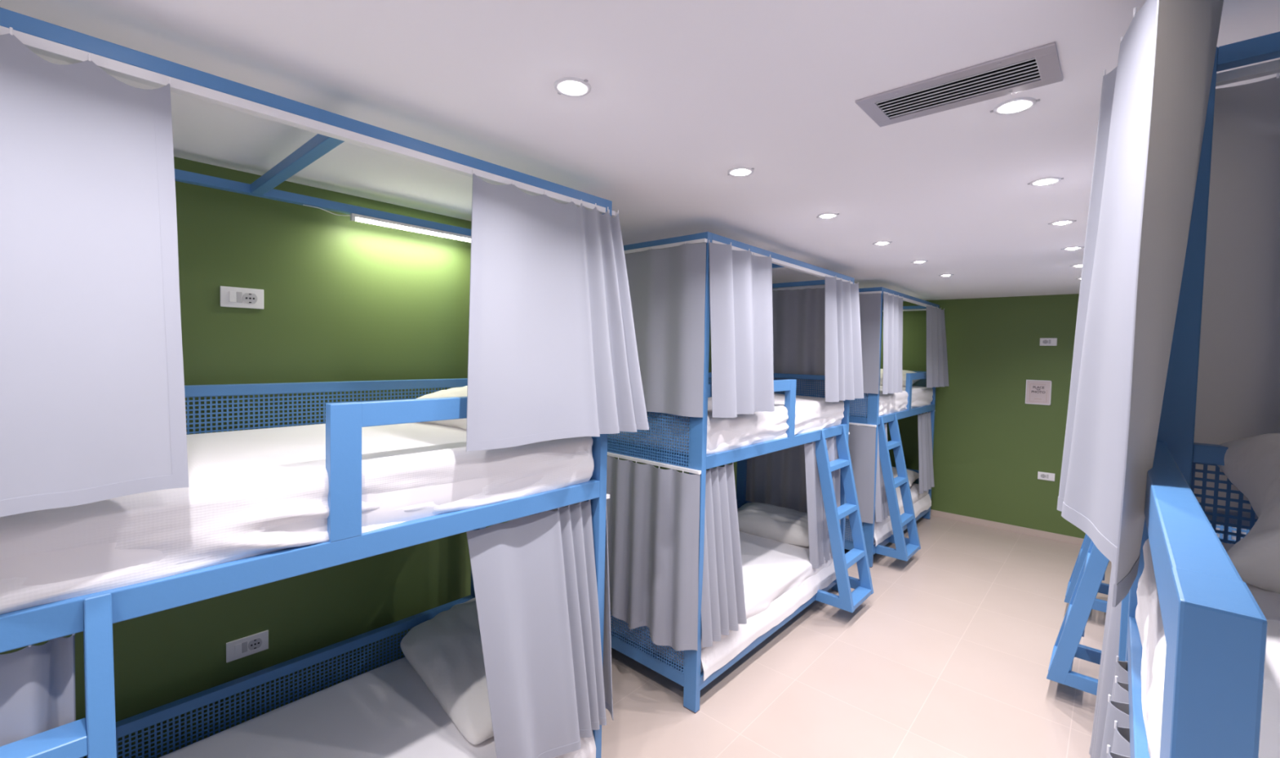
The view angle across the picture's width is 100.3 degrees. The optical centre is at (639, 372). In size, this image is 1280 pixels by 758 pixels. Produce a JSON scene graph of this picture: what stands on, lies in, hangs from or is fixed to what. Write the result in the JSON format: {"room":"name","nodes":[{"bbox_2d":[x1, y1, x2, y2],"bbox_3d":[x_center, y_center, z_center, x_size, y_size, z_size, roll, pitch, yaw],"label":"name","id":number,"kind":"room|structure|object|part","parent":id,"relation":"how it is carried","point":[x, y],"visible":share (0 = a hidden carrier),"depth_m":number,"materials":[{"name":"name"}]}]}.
{"room":"dormitory","nodes":[
{"label":"dormitory","id":0,"kind":"room"},
{"bbox_2d":[0,156,779,757],"bbox_3d":[0.019,0.438,4.056,0.100,2.545,8.116,3,3,42],"label":"wall","id":1,"kind":"structure","parent":0,"point":[345,300],"depth_m":2.30,"materials":[{"name":"green paint"}]},
{"bbox_2d":[219,285,263,309],"bbox_3d":[-1.588,-0.297,2.134,0.012,0.080,0.143,3,3,42],"label":"wall socket","id":2,"kind":"object","parent":1,"relation":"attached to","point":[233,297],"visible":1,"depth_m":2.13,"materials":[{"name":"white plastic"}]},
{"bbox_2d":[226,630,268,662],"bbox_3d":[-1.612,1.128,2.195,0.012,0.080,0.143,3,3,42],"label":"wall socket","id":3,"kind":"object","parent":1,"relation":"attached to","point":[243,647],"visible":1,"depth_m":2.19,"materials":[{"name":"white plastic"}]},
{"bbox_2d":[0,0,1279,300],"bbox_3d":[1.473,-0.804,2.729,3.930,0.100,8.116,3,3,42],"label":"ceiling","id":4,"kind":"structure","parent":0,"point":[683,94],"depth_m":1.50,"materials":[{"name":"paint"}]},
{"bbox_2d":[553,76,591,97],"bbox_3d":[-0.174,-0.733,1.381,0.096,0.012,0.096,1,2,-8],"label":"recessed light","id":5,"kind":"object","parent":4,"relation":"in","point":[571,86],"visible":1,"depth_m":1.37,"materials":[{"name":"white plastic"}]},
{"bbox_2d":[727,166,754,176],"bbox_3d":[0.376,-0.744,1.994,0.096,0.012,0.096,1,2,-8],"label":"recessed light","id":6,"kind":"object","parent":4,"relation":"in","point":[742,171],"visible":1,"depth_m":1.98,"materials":[{"name":"white plastic"}]},
{"bbox_2d":[816,213,839,218],"bbox_3d":[0.911,-0.755,2.591,0.096,0.012,0.096,1,2,-8],"label":"recessed light","id":7,"kind":"object","parent":4,"relation":"in","point":[824,215],"visible":1,"depth_m":2.58,"materials":[{"name":"white plastic"}]},
{"bbox_2d":[873,240,892,244],"bbox_3d":[1.446,-0.766,3.187,0.096,0.012,0.096,1,2,-8],"label":"recessed light","id":8,"kind":"object","parent":4,"relation":"in","point":[882,242],"visible":1,"depth_m":3.17,"materials":[{"name":"white plastic"}]},
{"bbox_2d":[911,260,928,263],"bbox_3d":[1.977,-0.777,3.778,0.096,0.012,0.096,1,2,-8],"label":"recessed light","id":9,"kind":"object","parent":4,"relation":"in","point":[915,261],"visible":1,"depth_m":3.76,"materials":[{"name":"white plastic"}]},
{"bbox_2d":[938,274,954,276],"bbox_3d":[2.502,-0.788,4.363,0.096,0.012,0.096,1,2,-8],"label":"recessed light","id":10,"kind":"object","parent":4,"relation":"in","point":[941,275],"visible":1,"depth_m":4.35,"materials":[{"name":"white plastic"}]},
{"bbox_2d":[854,41,1062,127],"bbox_3d":[0.798,-0.763,1.354,0.423,0.108,0.201,3,3,42],"label":"ceiling vent","id":11,"kind":"object","parent":4,"relation":"in","point":[1038,66],"visible":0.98,"depth_m":1.35,"materials":[{"name":"silver metal"}]},
{"bbox_2d":[990,97,1039,115],"bbox_3d":[1.004,-0.709,1.432,0.096,0.012,0.096,1,2,-8],"label":"recessed light","id":12,"kind":"object","parent":4,"relation":"in","point":[1015,105],"visible":1,"depth_m":1.42,"materials":[{"name":"white plastic"}]},
{"bbox_2d":[1027,177,1063,186],"bbox_3d":[1.539,-0.720,2.029,0.096,0.012,0.096,1,2,-8],"label":"recessed light","id":13,"kind":"object","parent":4,"relation":"in","point":[1047,180],"visible":1,"depth_m":2.02,"materials":[{"name":"white plastic"}]},
{"bbox_2d":[1048,219,1076,225],"bbox_3d":[2.074,-0.731,2.624,0.096,0.012,0.096,1,2,-8],"label":"recessed light","id":14,"kind":"object","parent":4,"relation":"in","point":[1064,221],"visible":1,"depth_m":2.61,"materials":[{"name":"white plastic"}]},
{"bbox_2d":[1061,246,1084,250],"bbox_3d":[2.605,-0.742,3.215,0.096,0.012,0.096,1,2,-8],"label":"recessed light","id":15,"kind":"object","parent":4,"relation":"in","point":[1069,247],"visible":0.99,"depth_m":3.20,"materials":[{"name":"white plastic"}]},
{"bbox_2d":[1069,264,1082,266],"bbox_3d":[3.122,-0.753,3.792,0.096,0.012,0.096,1,2,-8],"label":"recessed light","id":16,"kind":"object","parent":4,"relation":"in","point":[1075,265],"visible":0.73,"depth_m":3.78,"materials":[{"name":"white plastic"}]},
{"bbox_2d":[600,515,1111,757],"bbox_3d":[1.416,1.838,2.829,3.930,0.100,8.116,3,3,42],"label":"floor","id":17,"kind":"structure","parent":0,"point":[948,655],"depth_m":3.09,"materials":[{"name":"beige tile"}]},
{"bbox_2d":[0,7,615,757],"bbox_3d":[-1.065,0.541,1.707,1.239,2.470,2.024,3,3,42],"label":"bunk bed","id":18,"kind":"object","parent":17,"relation":"on","point":[96,735],"visible":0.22,"depth_m":1.51,"materials":[{"name":"blue paint"}]},
{"bbox_2d":[0,634,75,746],"bbox_3d":[-1.306,1.000,0.956,0.097,0.925,0.419,3,3,42],"label":"curtain","id":19,"kind":"object","parent":18,"relation":"hanging from","point":[37,682],"visible":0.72,"depth_m":1.07,"materials":[{"name":"grey fabric"}]},
{"bbox_2d":[0,26,188,517],"bbox_3d":[-1.179,-0.182,0.910,0.088,0.886,0.630,3,3,40],"label":"curtain","id":20,"kind":"object","parent":18,"relation":"hanging from","point":[92,397],"visible":1,"depth_m":1.05,"materials":[{"name":"grey fabric"}]},
{"bbox_3d":[-1.531,1.409,2.141,0.002,0.329,1.902,3,3,42],"label":"perforated panel","id":21,"kind":"part","parent":18,"relation":"part of","materials":[{"name":"blue paint"}]},
{"bbox_3d":[-1.526,1.225,2.134,0.039,0.040,1.902,3,3,42],"label":"panel rail","id":22,"kind":"part","parent":18,"relation":"part of","materials":[{"name":"blue metal"}]},
{"bbox_2d":[0,422,594,614],"bbox_3d":[-1.142,0.346,1.773,0.933,0.226,1.894,3,3,42],"label":"mattress","id":23,"kind":"object","parent":18,"relation":"on","point":[253,492],"visible":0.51,"depth_m":1.36,"materials":[{"name":"white fabric"}]},
{"bbox_2d":[416,386,467,431],"bbox_3d":[-0.673,0.155,2.337,0.718,0.186,0.423,3,3,39],"label":"pillow","id":24,"kind":"object","parent":23,"relation":"on","point":[461,424],"visible":0.15,"depth_m":2.27,"materials":[{"name":"white fabric"}]},
{"bbox_3d":[-0.814,0.490,1.480,0.038,0.068,1.904,3,3,42],"label":"bunk rail","id":25,"kind":"part","parent":18,"relation":"part of","materials":[{"name":"blue metal"}]},
{"bbox_3d":[-0.788,-0.661,1.436,0.040,0.034,1.904,3,3,42],"label":"rail","id":26,"kind":"part","parent":18,"relation":"part of","materials":[{"name":"blue metal"}]},
{"bbox_3d":[-1.485,-0.700,2.061,0.040,0.034,1.904,3,3,42],"label":"rail","id":27,"kind":"part","parent":18,"relation":"part of","materials":[{"name":"blue metal"}]},
{"bbox_3d":[-1.506,0.252,2.097,0.002,0.331,1.902,3,3,42],"label":"perforated panel","id":28,"kind":"part","parent":18,"relation":"part of","materials":[{"name":"blue paint"}]},
{"bbox_3d":[-1.501,0.066,2.090,0.039,0.040,1.902,3,3,42],"label":"panel rail","id":29,"kind":"part","parent":18,"relation":"part of","materials":[{"name":"blue metal"}]},
{"bbox_2d":[160,657,595,757],"bbox_3d":[-1.161,1.495,1.811,0.950,0.261,1.894,3,3,42],"label":"mattress","id":30,"kind":"object","parent":18,"relation":"on","point":[388,711],"visible":0.43,"depth_m":2.04,"materials":[{"name":"white fabric"}]},
{"bbox_2d":[400,598,493,745],"bbox_3d":[-0.714,1.263,2.360,0.435,0.259,0.816,-1,3,-42],"label":"pillow","id":31,"kind":"object","parent":30,"relation":"on","point":[445,651],"visible":0.54,"depth_m":2.23,"materials":[{"name":"white fabric"}]},
{"bbox_2d":[302,204,471,242],"bbox_3d":[-1.111,-0.674,2.463,0.024,0.030,0.775,3,3,42],"label":"tube light","id":32,"kind":"object","parent":18,"relation":"attached to","point":[353,217],"visible":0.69,"depth_m":2.48,"materials":[{"name":"white plastic"}]},
{"bbox_3d":[-0.507,0.265,1.808,0.039,0.372,0.998,3,3,42],"label":"guard rail","id":33,"kind":"part","parent":18,"relation":"part of","materials":[{"name":"blue metal"}]},
{"bbox_3d":[-0.848,0.501,2.816,0.079,2.466,0.039,3,3,42],"label":"post","id":34,"kind":"part","parent":18,"relation":"part of","materials":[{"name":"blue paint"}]},
{"bbox_2d":[466,500,606,757],"bbox_3d":[-0.350,0.985,1.988,0.146,0.932,0.593,3,3,42],"label":"curtain","id":35,"kind":"object","parent":18,"relation":"hanging from","point":[535,580],"visible":0.95,"depth_m":1.99,"materials":[{"name":"grey fabric"}]},
{"bbox_2d":[466,168,648,451],"bbox_3d":[-0.242,-0.199,1.956,0.112,0.890,0.844,3,3,42],"label":"curtain","id":36,"kind":"object","parent":18,"relation":"hanging from","point":[553,353],"visible":1,"depth_m":1.90,"materials":[{"name":"grey fabric"}]},
{"bbox_2d":[529,501,613,720],"bbox_3d":[-0.339,0.968,2.435,0.678,0.930,0.050,3,3,42],"label":"curtain","id":37,"kind":"object","parent":18,"relation":"hanging from","point":[607,679],"visible":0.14,"depth_m":2.25,"materials":[{"name":"grey fabric"}]},
{"bbox_3d":[-0.181,0.538,2.218,0.079,2.466,0.039,3,3,42],"label":"post","id":38,"kind":"part","parent":18,"relation":"part of","materials":[{"name":"blue metal"}]},
{"bbox_2d":[607,231,873,714],"bbox_3d":[0.709,0.504,3.683,1.239,2.470,2.024,3,3,42],"label":"bunk bed","id":39,"kind":"object","parent":17,"relation":"on","point":[691,677],"visible":0.18,"depth_m":3.13,"materials":[{"name":"blue paint"}]},
{"bbox_3d":[-0.069,1.404,3.070,0.817,0.333,0.002,3,3,42],"label":"perforated panel","id":40,"kind":"part","parent":39,"relation":"part of","materials":[{"name":"blue paint"}]},
{"bbox_3d":[-0.061,1.606,3.090,0.817,0.072,0.031,3,3,42],"label":"rail","id":41,"kind":"part","parent":39,"relation":"part of","materials":[{"name":"blue metal"}]},
{"bbox_3d":[-0.036,0.455,3.047,0.817,0.044,0.015,3,3,42],"label":"bunk rail","id":42,"kind":"part","parent":39,"relation":"part of","materials":[{"name":"blue metal"}]},
{"bbox_3d":[-0.044,0.280,3.027,0.817,0.403,0.002,3,3,42],"label":"perforated panel","id":43,"kind":"part","parent":39,"relation":"part of","materials":[{"name":"blue paint"}]},
{"bbox_2d":[606,456,700,651],"bbox_3d":[-0.081,0.964,3.001,0.964,0.956,0.084,3,3,42],"label":"curtain","id":44,"kind":"object","parent":39,"relation":"hanging from","point":[653,513],"visible":0.63,"depth_m":2.83,"materials":[{"name":"grey fabric"}]},
{"bbox_3d":[-0.011,-0.704,3.003,0.817,0.034,0.038,3,3,42],"label":"rail","id":45,"kind":"part","parent":39,"relation":"part of","materials":[{"name":"blue metal"}]},
{"bbox_2d":[624,240,706,417],"bbox_3d":[-0.046,-0.233,2.979,0.969,0.892,0.044,3,3,42],"label":"curtain","id":46,"kind":"object","parent":39,"relation":"hanging from","point":[667,286],"visible":0.51,"depth_m":2.80,"materials":[{"name":"grey fabric"}]},
{"bbox_3d":[0.296,0.529,2.750,0.079,2.466,0.039,3,3,42],"label":"post","id":47,"kind":"part","parent":39,"relation":"part of","materials":[{"name":"blue metal"}]},
{"bbox_2d":[609,530,835,681],"bbox_3d":[0.613,1.459,3.787,0.950,0.261,1.894,3,3,42],"label":"mattress","id":48,"kind":"object","parent":39,"relation":"on","point":[779,578],"visible":0.35,"depth_m":3.49,"materials":[{"name":"white fabric"}]},
{"bbox_2d":[737,502,808,546],"bbox_3d":[1.109,1.233,4.346,0.747,0.234,0.353,3,3,40],"label":"pillow","id":49,"kind":"object","parent":48,"relation":"on","point":[783,525],"visible":0.64,"depth_m":4.24,"materials":[{"name":"white fabric"}]},
{"bbox_2d":[701,462,746,647],"bbox_3d":[0.450,0.963,2.890,0.120,0.921,0.424,3,3,42],"label":"curtain","id":50,"kind":"object","parent":39,"relation":"hanging from","point":[722,601],"visible":0.93,"depth_m":2.88,"materials":[{"name":"grey fabric"}]},
{"bbox_2d":[607,393,844,454],"bbox_3d":[0.631,0.309,3.750,0.932,0.227,1.894,3,3,42],"label":"mattress","id":51,"kind":"object","parent":39,"relation":"on","point":[811,413],"visible":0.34,"depth_m":3.17,"materials":[{"name":"white fabric"}]},
{"bbox_2d":[708,240,774,417],"bbox_3d":[0.580,-0.216,2.882,0.124,0.892,0.631,3,3,42],"label":"curtain","id":52,"kind":"object","parent":39,"relation":"hanging from","point":[740,282],"visible":1,"depth_m":2.85,"materials":[{"name":"grey fabric"}]},
{"bbox_3d":[0.926,0.465,4.792,0.079,2.466,0.039,3,3,42],"label":"post","id":53,"kind":"part","parent":39,"relation":"part of","materials":[{"name":"blue metal"}]},
{"bbox_3d":[0.663,0.241,3.112,0.039,0.372,0.998,3,3,42],"label":"guard rail","id":54,"kind":"part","parent":39,"relation":"part of","materials":[{"name":"blue metal"}]},
{"bbox_3d":[0.935,1.612,3.501,0.038,0.072,1.904,3,3,42],"label":"rail","id":55,"kind":"part","parent":39,"relation":"part of","materials":[{"name":"blue metal"}]},
{"bbox_3d":[0.960,0.453,3.457,0.038,0.068,1.904,3,3,42],"label":"bunk rail","id":56,"kind":"part","parent":39,"relation":"part of","materials":[{"name":"blue metal"}]},
{"bbox_3d":[0.985,-0.698,3.413,0.040,0.034,1.904,3,3,42],"label":"rail","id":57,"kind":"part","parent":39,"relation":"part of","materials":[{"name":"blue metal"}]},
{"bbox_2d":[746,436,832,513],"bbox_3d":[1.280,0.916,4.555,0.935,0.919,0.062,3,3,42],"label":"curtain","id":58,"kind":"object","parent":39,"relation":"hanging from","point":[776,478],"visible":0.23,"depth_m":4.63,"materials":[{"name":"grey fabric"}]},
{"bbox_3d":[1.285,-0.731,4.447,0.817,0.034,0.038,3,3,42],"label":"rail","id":59,"kind":"part","parent":39,"relation":"part of","materials":[{"name":"blue metal"}]},
{"bbox_2d":[772,288,825,395],"bbox_3d":[1.309,-0.263,4.505,0.945,0.890,0.055,3,3,42],"label":"curtain","id":60,"kind":"object","parent":39,"relation":"hanging from","point":[798,315],"visible":0.4,"depth_m":4.47,"materials":[{"name":"grey fabric"}]},
{"bbox_3d":[1.269,0.034,4.476,0.817,0.036,0.038,3,3,42],"label":"panel rail","id":61,"kind":"part","parent":39,"relation":"part of","materials":[{"name":"blue metal"}]},
{"bbox_3d":[1.276,0.253,4.498,0.817,0.403,0.002,3,3,42],"label":"perforated panel","id":62,"kind":"part","parent":39,"relation":"part of","materials":[{"name":"blue paint"}]},
{"bbox_2d":[804,435,839,568],"bbox_3d":[1.365,0.942,3.943,0.076,0.919,0.634,3,3,41],"label":"curtain","id":63,"kind":"object","parent":39,"relation":"hanging from","point":[820,547],"visible":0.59,"depth_m":3.84,"materials":[{"name":"grey fabric"}]},
{"bbox_3d":[1.592,0.502,4.194,0.079,2.466,0.039,3,3,42],"label":"post","id":64,"kind":"part","parent":39,"relation":"part of","materials":[{"name":"blue metal"}]},
{"bbox_2d":[824,276,863,402],"bbox_3d":[1.532,-0.237,3.951,0.100,0.890,0.664,3,3,42],"label":"curtain","id":65,"kind":"object","parent":39,"relation":"hanging from","point":[843,352],"visible":1,"depth_m":3.88,"materials":[{"name":"grey fabric"}]},
{"bbox_2d":[775,287,939,568],"bbox_3d":[2.465,0.468,5.641,1.239,2.470,2.024,3,3,42],"label":"bunk bed","id":66,"kind":"object","parent":17,"relation":"on","point":[905,548],"visible":0.16,"depth_m":4.79,"materials":[{"name":"blue paint"}]},
{"bbox_3d":[1.712,0.244,4.984,0.817,0.403,0.002,3,3,42],"label":"perforated panel","id":67,"kind":"part","parent":66,"relation":"part of","materials":[{"name":"blue paint"}]},
{"bbox_3d":[1.695,1.570,5.048,0.817,0.072,0.031,3,3,42],"label":"rail","id":68,"kind":"part","parent":66,"relation":"part of","materials":[{"name":"blue metal"}]},
{"bbox_3d":[1.688,1.368,5.027,0.817,0.333,0.002,3,3,42],"label":"perforated panel","id":69,"kind":"part","parent":66,"relation":"part of","materials":[{"name":"blue paint"}]},
{"bbox_3d":[1.720,0.419,5.004,0.817,0.044,0.015,3,3,42],"label":"bunk rail","id":70,"kind":"part","parent":66,"relation":"part of","materials":[{"name":"blue metal"}]},
{"bbox_2d":[845,425,876,524],"bbox_3d":[1.689,0.883,4.982,0.967,0.866,0.030,3,3,42],"label":"curtain","id":71,"kind":"object","parent":66,"relation":"hanging from","point":[861,439],"visible":0.28,"depth_m":4.71,"materials":[{"name":"grey fabric"}]},
{"bbox_2d":[796,386,933,417],"bbox_3d":[2.386,0.273,5.708,0.927,0.227,1.894,3,3,42],"label":"mattress","id":72,"kind":"object","parent":66,"relation":"on","point":[889,403],"visible":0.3,"depth_m":5.19,"materials":[{"name":"white fabric"}]},
{"bbox_2d":[880,368,919,386],"bbox_3d":[2.875,0.073,6.260,0.699,0.214,0.421,3,3,42],"label":"pillow","id":73,"kind":"object","parent":72,"relation":"on","point":[904,372],"visible":0.12,"depth_m":6.10,"materials":[{"name":"white fabric"}]},
{"bbox_3d":[1.746,-0.740,4.960,0.817,0.034,0.038,3,3,42],"label":"rail","id":74,"kind":"part","parent":66,"relation":"part of","materials":[{"name":"blue metal"}]},
{"bbox_2d":[858,293,880,394],"bbox_3d":[1.715,-0.270,4.939,0.970,0.891,0.030,3,3,42],"label":"curtain","id":75,"kind":"object","parent":66,"relation":"hanging from","point":[869,304],"visible":0.24,"depth_m":4.67,"materials":[{"name":"grey fabric"}]},
{"bbox_3d":[2.053,0.493,4.707,0.079,2.466,0.039,3,3,42],"label":"post","id":76,"kind":"part","parent":66,"relation":"part of","materials":[{"name":"blue metal"}]},
{"bbox_2d":[875,423,889,522],"bbox_3d":[2.204,0.897,4.848,0.112,0.863,0.345,3,3,42],"label":"curtain","id":77,"kind":"object","parent":66,"relation":"hanging from","point":[882,510],"visible":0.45,"depth_m":4.74,"materials":[{"name":"grey fabric"}]},
{"bbox_2d":[844,483,931,546],"bbox_3d":[2.369,1.423,5.745,0.950,0.259,1.894,3,3,42],"label":"mattress","id":78,"kind":"object","parent":66,"relation":"on","point":[921,502],"visible":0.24,"depth_m":5.44,"materials":[{"name":"white fabric"}]},
{"bbox_2d":[891,466,919,487],"bbox_3d":[2.873,1.213,6.283,0.699,0.187,0.404,3,3,42],"label":"pillow","id":79,"kind":"object","parent":78,"relation":"on","point":[913,476],"visible":0.21,"depth_m":6.11,"materials":[{"name":"white fabric"}]},
{"bbox_2d":[882,291,902,394],"bbox_3d":[2.286,-0.251,4.803,0.075,0.891,0.508,3,3,42],"label":"curtain","id":80,"kind":"object","parent":66,"relation":"hanging from","point":[892,378],"visible":1,"depth_m":4.75,"materials":[{"name":"grey fabric"}]},
{"bbox_3d":[2.692,1.576,5.458,0.038,0.072,1.904,3,3,42],"label":"rail","id":81,"kind":"part","parent":66,"relation":"part of","materials":[{"name":"blue metal"}]},
{"bbox_3d":[3.042,-0.767,6.404,0.817,0.034,0.038,3,3,42],"label":"rail","id":82,"kind":"part","parent":66,"relation":"part of","materials":[{"name":"blue metal"}]},
{"bbox_3d":[3.000,1.157,6.477,0.817,0.036,0.038,3,3,42],"label":"panel rail","id":83,"kind":"part","parent":66,"relation":"part of","materials":[{"name":"blue metal"}]},
{"bbox_3d":[2.717,0.417,5.414,0.038,0.068,1.904,3,3,42],"label":"bunk rail","id":84,"kind":"part","parent":66,"relation":"part of","materials":[{"name":"blue metal"}]},
{"bbox_3d":[2.742,-0.734,5.370,0.040,0.034,1.904,3,3,42],"label":"rail","id":85,"kind":"part","parent":66,"relation":"part of","materials":[{"name":"blue metal"}]},
{"bbox_3d":[3.023,0.192,5.742,0.039,0.372,0.998,3,3,42],"label":"guard rail","id":86,"kind":"part","parent":66,"relation":"part of","materials":[{"name":"blue metal"}]},
{"bbox_3d":[3.032,0.217,6.455,0.817,0.403,0.002,3,3,42],"label":"perforated panel","id":87,"kind":"part","parent":66,"relation":"part of","materials":[{"name":"blue paint"}]},
{"bbox_2d":[917,411,934,493],"bbox_3d":[3.183,0.878,5.939,0.106,0.865,0.534,3,3,42],"label":"curtain","id":88,"kind":"object","parent":66,"relation":"hanging from","point":[926,472],"visible":0.98,"depth_m":5.89,"materials":[{"name":"grey fabric"}]},
{"bbox_3d":[3.349,0.466,6.152,0.079,2.466,0.039,3,3,42],"label":"post","id":89,"kind":"part","parent":66,"relation":"part of","materials":[{"name":"blue metal"}]},
{"bbox_2d":[926,305,949,387],"bbox_3d":[3.268,-0.275,5.873,0.646,0.885,0.096,-1,3,-45],"label":"curtain","id":90,"kind":"object","parent":66,"relation":"hanging from","point":[937,375],"visible":1,"depth_m":5.84,"materials":[{"name":"grey fabric"}]},
{"bbox_2d":[1063,533,1109,613],"bbox_3d":[4.177,0.564,4.106,1.239,2.470,2.024,3,3,42],"label":"bunk bed","id":91,"kind":"object","parent":17,"relation":"on","point":[1099,605],"visible":0.02,"depth_m":3.85,"materials":[{"name":"blue paint"}]},
{"bbox_2d":[1046,525,1249,695],"bbox_3d":[2.421,0.600,2.149,1.239,2.470,2.024,3,3,42],"label":"bunk bed","id":92,"kind":"object","parent":17,"relation":"on","point":[1067,646],"visible":0.02,"depth_m":2.86,"materials":[{"name":"blue paint"}]},
{"bbox_2d":[1088,563,1121,757],"bbox_3d":[1.655,1.027,1.881,0.097,0.920,0.460,3,3,42],"label":"curtain","id":93,"kind":"object","parent":92,"relation":"hanging from","point":[1110,646],"visible":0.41,"depth_m":1.74,"materials":[{"name":"grey fabric"}]},
{"bbox_3d":[1.537,0.598,1.638,0.079,2.466,0.039,3,3,42],"label":"post","id":94,"kind":"part","parent":92,"relation":"part of","materials":[{"name":"blue metal"}]},
{"bbox_2d":[1210,524,1246,544],"bbox_3d":[2.508,0.414,2.067,0.927,0.226,1.894,3,3,42],"label":"mattress","id":95,"kind":"object","parent":92,"relation":"on","point":[1233,538],"visible":0.02,"depth_m":1.53,"materials":[{"name":"white fabric"}]},
{"bbox_3d":[1.863,0.386,1.317,0.817,0.403,0.002,3,3,42],"label":"perforated panel","id":96,"kind":"part","parent":92,"relation":"part of","materials":[{"name":"blue paint"}]},
{"bbox_2d":[1125,31,1279,757],"bbox_3d":[0.647,0.636,0.172,1.239,2.470,2.024,3,3,42],"label":"bunk bed","id":97,"kind":"object","parent":17,"relation":"on","point":[1215,628],"visible":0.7,"depth_m":0.49,"materials":[{"name":"blue paint"}]},
{"bbox_2d":[1100,656,1130,757],"bbox_3d":[0.774,1.044,0.915,0.117,0.920,0.634,3,3,42],"label":"curtain","id":98,"kind":"object","parent":97,"relation":"hanging from","point":[1116,739],"visible":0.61,"depth_m":0.96,"materials":[{"name":"grey fabric"}]},
{"bbox_3d":[0.398,0.557,0.394,0.038,0.068,1.904,3,3,42],"label":"bunk rail","id":99,"kind":"part","parent":97,"relation":"part of","materials":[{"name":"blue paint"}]},
{"bbox_2d":[1057,0,1223,607],"bbox_3d":[0.844,-0.136,0.916,0.142,0.890,0.615,3,3,35],"label":"curtain","id":100,"kind":"object","parent":97,"relation":"hanging from","point":[1153,105],"visible":1,"depth_m":0.81,"materials":[{"name":"grey fabric"}]},
{"bbox_3d":[1.060,0.608,1.106,0.079,2.466,0.039,3,3,42],"label":"post","id":101,"kind":"part","parent":97,"relation":"part of","materials":[{"name":"blue metal"}]},
{"bbox_3d":[0.705,0.332,0.722,0.039,0.372,0.998,3,3,42],"label":"guard rail","id":102,"kind":"part","parent":97,"relation":"part of","materials":[{"name":"blue metal"}]},
{"bbox_2d":[1135,538,1279,757],"bbox_3d":[0.735,0.450,0.090,0.927,0.227,1.894,3,3,42],"label":"mattress","id":103,"kind":"object","parent":97,"relation":"on","point":[1148,619],"visible":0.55,"depth_m":0.67,"materials":[{"name":"white fabric"}]},
{"bbox_2d":[1217,433,1279,594],"bbox_3d":[1.251,0.228,0.679,0.734,0.286,0.402,3,3,45],"label":"pillow","id":104,"kind":"object","parent":103,"relation":"on","point":[1251,464],"visible":0.81,"depth_m":0.84,"materials":[{"name":"white fabric"}]},
{"bbox_3d":[1.403,0.177,0.790,0.817,0.036,0.038,3,3,42],"label":"panel rail","id":105,"kind":"part","parent":97,"relation":"part of","materials":[{"name":"blue metal"}]},
{"bbox_3d":[1.410,0.396,0.811,0.817,0.403,0.002,3,3,42],"label":"perforated panel","id":106,"kind":"part","parent":97,"relation":"part of","materials":[{"name":"blue paint"}]},
{"bbox_2d":[1193,72,1279,526],"bbox_3d":[1.449,-0.119,0.812,0.934,0.891,0.055,3,3,42],"label":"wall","id":107,"kind":"structure","parent":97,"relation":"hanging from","point":[1238,388],"depth_m":1.06,"materials":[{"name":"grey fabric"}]},
{"bbox_3d":[1.419,-0.588,0.761,0.817,0.034,0.038,3,3,42],"label":"rail","id":108,"kind":"part","parent":97,"relation":"part of","materials":[{"name":"blue metal"}]},
{"bbox_2d":[863,293,1085,538],"bbox_3d":[4.121,0.462,5.762,3.730,2.545,0.100,3,3,42],"label":"wall","id":109,"kind":"structure","parent":0,"point":[990,447],"depth_m":5.86,"materials":[{"name":"green paint"}]},
{"bbox_2d":[930,509,1084,546],"bbox_3d":[4.058,1.698,5.768,3.730,0.072,0.010,3,3,42],"label":"baseboard","id":110,"kind":"structure","parent":109,"relation":"attached to","point":[1028,531],"depth_m":5.80,"materials":[{"name":"beige tile"}]},
{"bbox_2d":[1025,379,1051,405],"bbox_3d":[4.191,0.214,5.619,0.216,0.256,0.012,3,3,42],"label":"framed notice","id":111,"kind":"object","parent":109,"relation":"attached to","point":[1037,392],"visible":1,"depth_m":5.62,"materials":[{"name":"white paper"}]},
{"bbox_2d":[1037,471,1054,481],"bbox_3d":[4.248,1.093,5.584,0.143,0.080,0.012,3,3,42],"label":"wall socket","id":112,"kind":"object","parent":109,"relation":"attached to","point":[1042,476],"visible":1,"depth_m":5.58,"materials":[{"name":"white plastic"}]},
{"bbox_2d":[1040,337,1057,346],"bbox_3d":[4.250,-0.314,5.557,0.143,0.080,0.012,3,3,42],"label":"wall socket","id":113,"kind":"object","parent":109,"relation":"attached to","point":[1043,341],"visible":1,"depth_m":5.55,"materials":[{"name":"white plastic"}]}
]}

